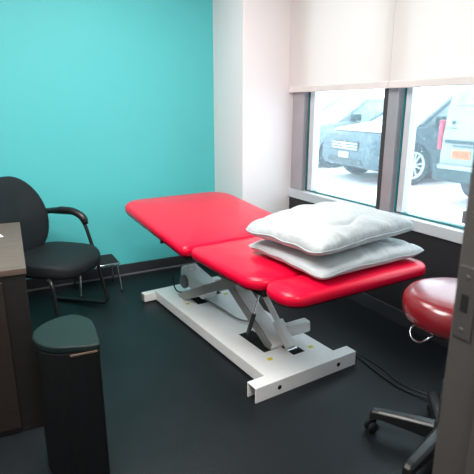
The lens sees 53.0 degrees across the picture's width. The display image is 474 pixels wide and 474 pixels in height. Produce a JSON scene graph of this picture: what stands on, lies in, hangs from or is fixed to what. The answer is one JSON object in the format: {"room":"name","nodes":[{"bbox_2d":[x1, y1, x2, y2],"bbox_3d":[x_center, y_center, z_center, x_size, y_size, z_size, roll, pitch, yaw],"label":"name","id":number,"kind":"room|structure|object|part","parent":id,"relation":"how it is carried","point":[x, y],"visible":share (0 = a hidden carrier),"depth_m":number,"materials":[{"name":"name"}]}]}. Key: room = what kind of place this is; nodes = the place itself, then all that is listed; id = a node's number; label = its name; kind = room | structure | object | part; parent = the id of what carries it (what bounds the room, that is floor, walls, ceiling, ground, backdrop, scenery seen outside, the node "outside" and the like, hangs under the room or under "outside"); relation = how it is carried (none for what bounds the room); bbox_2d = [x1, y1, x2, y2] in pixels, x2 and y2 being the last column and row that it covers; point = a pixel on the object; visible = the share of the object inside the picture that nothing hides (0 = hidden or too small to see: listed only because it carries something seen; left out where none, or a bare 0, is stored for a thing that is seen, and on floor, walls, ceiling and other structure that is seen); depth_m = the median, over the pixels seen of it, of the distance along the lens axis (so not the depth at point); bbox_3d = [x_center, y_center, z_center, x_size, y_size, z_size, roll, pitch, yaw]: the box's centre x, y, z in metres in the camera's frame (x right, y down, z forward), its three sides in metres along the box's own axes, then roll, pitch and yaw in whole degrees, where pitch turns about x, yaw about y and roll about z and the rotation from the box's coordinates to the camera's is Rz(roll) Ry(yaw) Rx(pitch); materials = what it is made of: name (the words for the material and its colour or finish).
{"room":"examination room","nodes":[
{"label":"examination room","id":0,"kind":"room"},
{"bbox_2d":[0,0,214,278],"bbox_3d":[-1.358,-0.960,3.601,3.610,2.750,0.120,-8,17,-28],"label":"wall","id":1,"kind":"structure","parent":0,"point":[106,105],"depth_m":3.73,"materials":[{"name":"teal paint"}]},
{"bbox_2d":[26,256,197,291],"bbox_3d":[-1.500,0.353,3.802,2.975,0.088,0.012,-8,17,-28],"label":"baseboard","id":2,"kind":"structure","parent":1,"relation":"attached to","point":[175,260],"depth_m":4.07,"materials":[{"name":"plastic"}]},
{"bbox_2d":[213,0,242,199],"bbox_3d":[-0.077,-1.099,3.920,0.003,2.650,0.510,-8,17,-28],"label":"wall","id":3,"kind":"structure","parent":1,"relation":"attached to","point":[227,14],"depth_m":3.90,"materials":[{"name":"white paint"}]},
{"bbox_2d":[0,263,447,473],"bbox_3d":[-0.034,1.029,1.658,3.620,0.060,5.560,-8,17,-28],"label":"floor","id":4,"kind":"structure","parent":0,"point":[174,403],"depth_m":2.39,"materials":[{"name":"rubber"}]},
{"bbox_2d":[0,222,43,436],"bbox_3d":[-1.484,0.445,2.240,0.950,0.760,0.934,-7,17,-24],"label":"desk","id":5,"kind":"object","parent":4,"relation":"on","point":[20,403],"visible":0.93,"depth_m":2.04,"materials":[{"name":"brown wood"}]},
{"bbox_3d":[-1.139,0.537,1.939,0.405,0.680,0.014,-7,17,-24],"label":"door","id":6,"kind":"part","parent":5,"relation":"part of","materials":[{"name":"brown wood"}]},
{"bbox_2d":[0,176,108,333],"bbox_3d":[-1.245,0.085,3.165,0.597,0.964,0.597,4,16,15],"label":"chair","id":7,"kind":"object","parent":4,"relation":"on","point":[19,202],"visible":0.83,"depth_m":3.15,"materials":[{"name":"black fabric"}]},
{"bbox_3d":[-1.464,-0.122,3.133,0.163,0.548,0.490,4,16,15],"label":"backrest","id":8,"kind":"part","parent":7,"relation":"part of","materials":[{"name":"grey fabric"}]},
{"bbox_3d":[-1.304,0.425,2.998,0.464,0.397,0.083,4,16,15],"label":"frame","id":9,"kind":"part","parent":7,"relation":"part of","materials":[{"name":"black metal"}]},
{"bbox_3d":[-1.232,0.154,3.167,0.564,0.120,0.536,4,16,15],"label":"seat","id":10,"kind":"part","parent":7,"relation":"part of","materials":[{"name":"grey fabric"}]},
{"bbox_3d":[-1.161,0.152,3.446,0.478,0.687,0.036,4,16,15],"label":"frame","id":11,"kind":"part","parent":7,"relation":"part of","materials":[{"name":"black metal"}]},
{"bbox_2d":[32,314,109,473],"bbox_3d":[-0.653,0.639,1.879,0.229,0.575,0.320,-8,17,-28],"label":"waste bin","id":12,"kind":"object","parent":4,"relation":"on","point":[66,348],"visible":1,"depth_m":1.78,"materials":[{"name":"black plastic"}]},
{"bbox_3d":[-0.654,0.374,1.809,0.229,0.027,0.314,-8,17,-28],"label":"lid","id":13,"kind":"part","parent":12,"relation":"part of","materials":[{"name":"grey plastic"}]},
{"bbox_3d":[-0.546,0.416,1.696,0.093,0.006,0.004,-7,17,-24],"label":"lid trim","id":14,"kind":"part","parent":12,"relation":"part of","materials":[{"name":"gold metal"}]},
{"bbox_2d":[73,254,123,298],"bbox_3d":[-1.105,0.299,3.747,0.338,0.244,0.309,-8,17,-27],"label":"step stool","id":15,"kind":"object","parent":4,"relation":"on","point":[111,260],"visible":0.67,"depth_m":3.70,"materials":[{"name":"grey metal"}]},
{"bbox_3d":[-1.178,0.350,3.577,0.018,0.216,0.056,-1,15,-4],"label":"leg","id":16,"kind":"part","parent":15,"relation":"part of","materials":[{"name":"silver metal"}]},
{"bbox_3d":[-0.917,0.313,3.710,0.056,0.216,0.018,12,19,37],"label":"leg","id":17,"kind":"part","parent":15,"relation":"part of","materials":[{"name":"silver metal"}]},
{"bbox_2d":[125,192,425,403],"bbox_3d":[0.064,0.252,2.956,0.936,0.753,1.920,-10,18,-31],"label":"table","id":18,"kind":"object","parent":4,"relation":"on","point":[208,229],"visible":0.77,"depth_m":2.71,"materials":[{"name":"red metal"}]},
{"bbox_2d":[125,192,271,256],"bbox_3d":[-0.207,-0.131,3.230,0.875,0.158,1.012,-10,18,-32],"label":"cushion","id":19,"kind":"object","parent":18,"relation":"on","point":[186,222],"depth_m":3.09,"materials":[{"name":"red leather"}]},
{"bbox_3d":[-0.135,0.307,2.950,0.012,0.549,1.053,-10,18,-32],"label":"lifting arm","id":20,"kind":"part","parent":18,"relation":"part of"},
{"bbox_3d":[-0.029,0.554,3.106,0.480,0.068,1.420,-10,18,-32],"label":"plate","id":21,"kind":"part","parent":18,"relation":"part of","materials":[{"name":"white metal"}]},
{"bbox_3d":[-0.049,0.302,2.969,0.006,0.527,0.898,-10,18,-32],"label":"arm plate","id":22,"kind":"part","parent":18,"relation":"part of","materials":[{"name":"white metal"}]},
{"bbox_2d":[191,237,304,291],"bbox_3d":[0.271,0.093,2.578,0.875,0.074,0.657,-10,18,-32],"label":"seat cushion","id":23,"kind":"object","parent":18,"relation":"on","point":[233,259],"depth_m":2.34,"materials":[{"name":"red leather"}]},
{"bbox_3d":[0.121,0.313,2.588,0.012,0.295,0.138,-7,17,-23],"label":"spring rod","id":24,"kind":"part","parent":18,"relation":"part of","materials":[{"name":"silver metal"}]},
{"bbox_3d":[-0.002,0.296,2.992,0.100,0.516,0.898,-10,18,-32],"label":"lifting arm","id":25,"kind":"part","parent":18,"relation":"part of"},
{"bbox_2d":[249,237,423,279],"bbox_3d":[0.498,0.041,2.419,0.706,0.102,0.576,-10,18,-31],"label":"pillow","id":26,"kind":"object","parent":18,"relation":"on","point":[386,250],"visible":0.62,"depth_m":2.21,"materials":[{"name":"white fabric"}]},
{"bbox_2d":[246,201,414,255],"bbox_3d":[0.473,-0.084,2.388,0.715,0.156,0.528,-12,19,-36],"label":"pillow","id":27,"kind":"object","parent":26,"relation":"on","point":[321,228],"visible":1,"depth_m":2.22,"materials":[{"name":"white fabric"}]},
{"bbox_2d":[266,258,425,307],"bbox_3d":[0.534,0.188,2.227,0.885,0.072,0.233,-9,18,-30],"label":"cushion","id":28,"kind":"object","parent":18,"relation":"on","point":[297,289],"depth_m":2.09,"materials":[{"name":"red leather"}]},
{"bbox_2d":[356,355,427,398],"bbox_3d":[0.813,0.738,2.523,0.062,0.045,0.609,-10,18,-32],"label":"power cord","id":29,"kind":"object","parent":4,"relation":"on","point":[356,355],"visible":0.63,"depth_m":2.50,"materials":[{"name":"black plastic"}]},
{"bbox_2d":[356,352,427,394],"bbox_3d":[0.827,0.728,2.569,0.055,0.037,0.578,-10,18,-32],"label":"cable","id":30,"kind":"object","parent":4,"relation":"on","point":[356,352],"visible":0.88,"depth_m":2.55,"materials":[{"name":"black plastic"}]},
{"bbox_2d":[364,277,456,473],"bbox_3d":[0.864,0.562,1.883,0.591,0.721,0.581,-8,17,-28],"label":"stool","id":31,"kind":"object","parent":4,"relation":"on","point":[428,304],"visible":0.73,"depth_m":1.83,"materials":[{"name":"red leather"}]},
{"bbox_3d":[0.717,0.790,2.053,0.278,0.078,0.060,9,18,29],"label":"leg","id":32,"kind":"part","parent":31,"relation":"part of","materials":[{"name":"black plastic"}]},
{"bbox_3d":[0.736,0.843,1.862,0.278,0.078,0.060,-13,20,-40],"label":"leg","id":33,"kind":"part","parent":31,"relation":"part of","materials":[{"name":"black plastic"}]},
{"bbox_3d":[0.698,0.364,1.804,0.062,0.058,0.130,-1,15,-5],"label":"height lever","id":34,"kind":"part","parent":31,"relation":"part of","materials":[{"name":"silver metal"}]},
{"bbox_3d":[0.862,0.268,1.821,0.436,0.121,0.436,-8,17,-28],"label":"seat","id":35,"kind":"part","parent":31,"relation":"part of","materials":[{"name":"red leather"}]},
{"bbox_3d":[0.899,0.769,2.130,0.060,0.078,0.278,3,16,12],"label":"leg","id":36,"kind":"part","parent":31,"relation":"part of","materials":[{"name":"black plastic"}]},
{"bbox_2d":[243,0,292,213],"bbox_3d":[0.149,-1.083,4.054,0.515,2.750,0.510,-8,17,-28],"label":"wall column","id":37,"kind":"structure","parent":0,"point":[267,99],"depth_m":3.81,"materials":[{"name":"white paint"}]},
{"bbox_2d":[288,188,463,310],"bbox_3d":[1.188,0.233,3.078,0.198,0.725,2.750,-8,17,-28],"label":"wall","id":38,"kind":"structure","parent":0,"point":[441,257],"depth_m":2.91,"materials":[{"name":"paint"}]},
{"bbox_2d":[291,92,308,190],"bbox_3d":[0.549,-1.243,3.832,0.120,1.725,0.153,-8,17,-28],"label":"trim","id":39,"kind":"structure","parent":38,"relation":"on","point":[300,99],"depth_m":3.91,"materials":[{"name":"grey metal"}]},
{"bbox_2d":[307,87,419,213],"bbox_3d":[0.854,-1.101,3.312,0.065,1.725,1.015,-8,17,-28],"label":"trim","id":40,"kind":"structure","parent":38,"relation":"on","point":[413,93],"depth_m":3.07,"materials":[{"name":"white metal"}]},
{"bbox_2d":[305,92,375,207],"bbox_3d":[0.793,-1.121,3.399,0.043,1.712,0.870,-8,17,-28],"label":"window","id":41,"kind":"structure","parent":40,"relation":"attached to","point":[314,191],"depth_m":3.80,"materials":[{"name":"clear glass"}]},
{"bbox_2d":[375,88,388,209],"bbox_3d":[0.997,-1.022,3.025,0.102,1.725,0.033,-8,17,-28],"label":"trim","id":42,"kind":"structure","parent":38,"relation":"on","point":[386,93],"depth_m":3.12,"materials":[{"name":"dark gray painted metal"}]},
{"bbox_2d":[379,88,404,211],"bbox_3d":[1.034,-1.010,2.981,0.120,1.725,0.085,-8,17,-28],"label":"trim","id":43,"kind":"structure","parent":38,"relation":"on","point":[396,95],"depth_m":3.06,"materials":[{"name":"grey metal"}]},
{"bbox_2d":[346,293,448,348],"bbox_3d":[1.111,0.546,3.119,0.014,0.100,2.750,-8,17,-28],"label":"baseboard","id":44,"kind":"structure","parent":38,"relation":"attached to","point":[382,308],"depth_m":3.23,"materials":[{"name":"plastic"}]},
{"bbox_2d":[394,88,463,228],"bbox_3d":[1.296,-0.879,2.515,0.043,1.712,1.010,-8,17,-28],"label":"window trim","id":45,"kind":"structure","parent":38,"relation":"on","point":[405,93],"depth_m":3.00,"materials":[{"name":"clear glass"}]},
{"bbox_2d":[462,211,465,222],"bbox_3d":[1.305,-0.113,2.704,0.028,0.070,0.035,-8,17,-28],"label":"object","id":46,"kind":"structure","parent":45,"relation":"attached to","point":[464,212],"depth_m":2.70,"materials":[{"name":"grey plastic"}]},
{"bbox_3d":[0.309,-0.178,0.746,3.440,2.750,0.145,-8,17,-28],"label":"wall","id":47,"kind":"structure","parent":0,"visible":0},
{"bbox_2d":[432,155,473,473],"bbox_3d":[0.519,0.105,0.943,0.064,2.100,0.165,-8,17,-28],"label":"door frame","id":48,"kind":"structure","parent":47,"relation":"in","point":[454,449],"depth_m":1.02,"materials":[{"name":"metal"}]},
{"bbox_3d":[0.476,0.139,0.990,0.003,0.160,0.045,-8,17,-28],"label":"strike plate","id":49,"kind":"part","parent":48,"relation":"part of","materials":[{"name":"metal"}]},
{"bbox_3d":[1.195,-1.926,2.491,0.180,0.300,2.750,-8,17,-28],"label":"wall","id":50,"kind":"structure","parent":0,"visible":0},
{"bbox_2d":[289,0,395,92],"bbox_3d":[0.689,-1.644,3.265,0.060,1.223,1.076,-8,17,-28],"label":"roller blind","id":51,"kind":"object","parent":50,"relation":"attached to","point":[337,45],"visible":1,"depth_m":3.29,"materials":[{"name":"white fabric"}]},
{"bbox_2d":[388,0,473,87],"bbox_3d":[1.322,-1.340,2.154,0.060,1.223,1.548,-8,17,-28],"label":"roller blind","id":52,"kind":"object","parent":50,"relation":"attached to","point":[433,41],"visible":1,"depth_m":2.65,"materials":[{"name":"white fabric"}]},
{"label":"outside","id":53,"kind":"structure","parent":0,"visible":0},
{"bbox_2d":[317,161,467,225],"bbox_3d":[28.503,-10.259,43.016,87.460,0.120,130.000,-8,17,-28],"label":"ground","id":54,"kind":"structure","parent":53,"point":[446,201],"depth_m":8.16,"materials":[{"name":"white snow"}]},
{"bbox_2d":[318,97,383,167],"bbox_3d":[3.242,-2.788,12.421,4.580,1.630,2.010,-6,16,-20],"label":"parked car","id":55,"kind":"object","parent":54,"relation":"on","point":[341,112],"visible":0.14,"depth_m":11.50,"materials":[{"name":"silver metal"}]},
{"bbox_3d":[3.655,-3.321,12.438,3.272,0.520,1.628,-6,16,-20],"label":"cabin glass","id":56,"kind":"part","parent":55,"relation":"part of","materials":[{"name":"clear glass"}]},
{"bbox_2d":[351,114,361,120],"bbox_3d":[2.819,-2.829,11.228,0.200,0.150,0.180,-6,16,-20],"label":"mirror","id":57,"kind":"object","parent":55,"relation":"on","point":[354,117],"depth_m":11.16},
{"bbox_2d":[322,95,452,184],"bbox_3d":[4.186,-2.093,9.883,4.580,1.630,2.010,-6,16,-20],"label":"parked car","id":58,"kind":"object","parent":54,"relation":"on","point":[356,147],"visible":0.56,"depth_m":8.85,"materials":[{"name":"blue paint"}]},
{"bbox_3d":[2.054,-1.600,9.179,0.020,0.100,0.320,-6,16,-20],"label":"license plate","id":59,"kind":"part","parent":58,"relation":"part of","materials":[{"name":"white metal"}]},
{"bbox_2d":[328,155,361,165],"bbox_3d":[2.075,-1.496,9.216,0.035,0.100,1.150,-6,16,-20],"label":"bumper cover","id":60,"kind":"object","parent":58,"relation":"attached to","point":[341,159],"depth_m":9.14,"materials":[{"name":"plastic"}]},
{"bbox_2d":[332,139,358,151],"bbox_3d":[2.077,-1.766,9.143,0.032,0.180,0.890,-6,16,-20],"label":"grille","id":61,"kind":"object","parent":58,"relation":"attached to","point":[340,145],"depth_m":9.10,"materials":[{"name":"silver metal"}]},
{"bbox_3d":[4.599,-2.627,9.900,3.272,0.520,1.628,-6,16,-20],"label":"cabin glass","id":62,"kind":"part","parent":58,"relation":"part of","materials":[{"name":"clear glass"}]},
{"bbox_2d":[435,116,446,124],"bbox_3d":[3.763,-2.135,8.691,0.200,0.150,0.180,-6,16,-20],"label":"mirror","id":63,"kind":"object","parent":58,"relation":"on","point":[437,121],"depth_m":8.64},
{"bbox_2d":[432,85,473,195],"bbox_3d":[5.699,-1.728,7.301,5.382,2.280,1.970,-8,17,-28],"label":"van","id":64,"kind":"object","parent":54,"relation":"on","point":[456,133],"visible":0.85,"depth_m":6.69,"materials":[{"name":"paint"}]},
{"bbox_2d":[437,120,445,148],"bbox_3d":[3.010,-1.497,6.948,0.126,0.420,0.062,-8,17,-28],"label":"tail light","id":65,"kind":"object","parent":64,"relation":"attached to","point":[442,127],"depth_m":6.90,"materials":[{"name":"red plastic"}]},
{"bbox_3d":[3.139,-1.150,6.663,0.014,0.120,0.290,-8,17,-28],"label":"license plate","id":66,"kind":"part","parent":64,"relation":"part of","materials":[{"name":"orange metal"}]}
]}

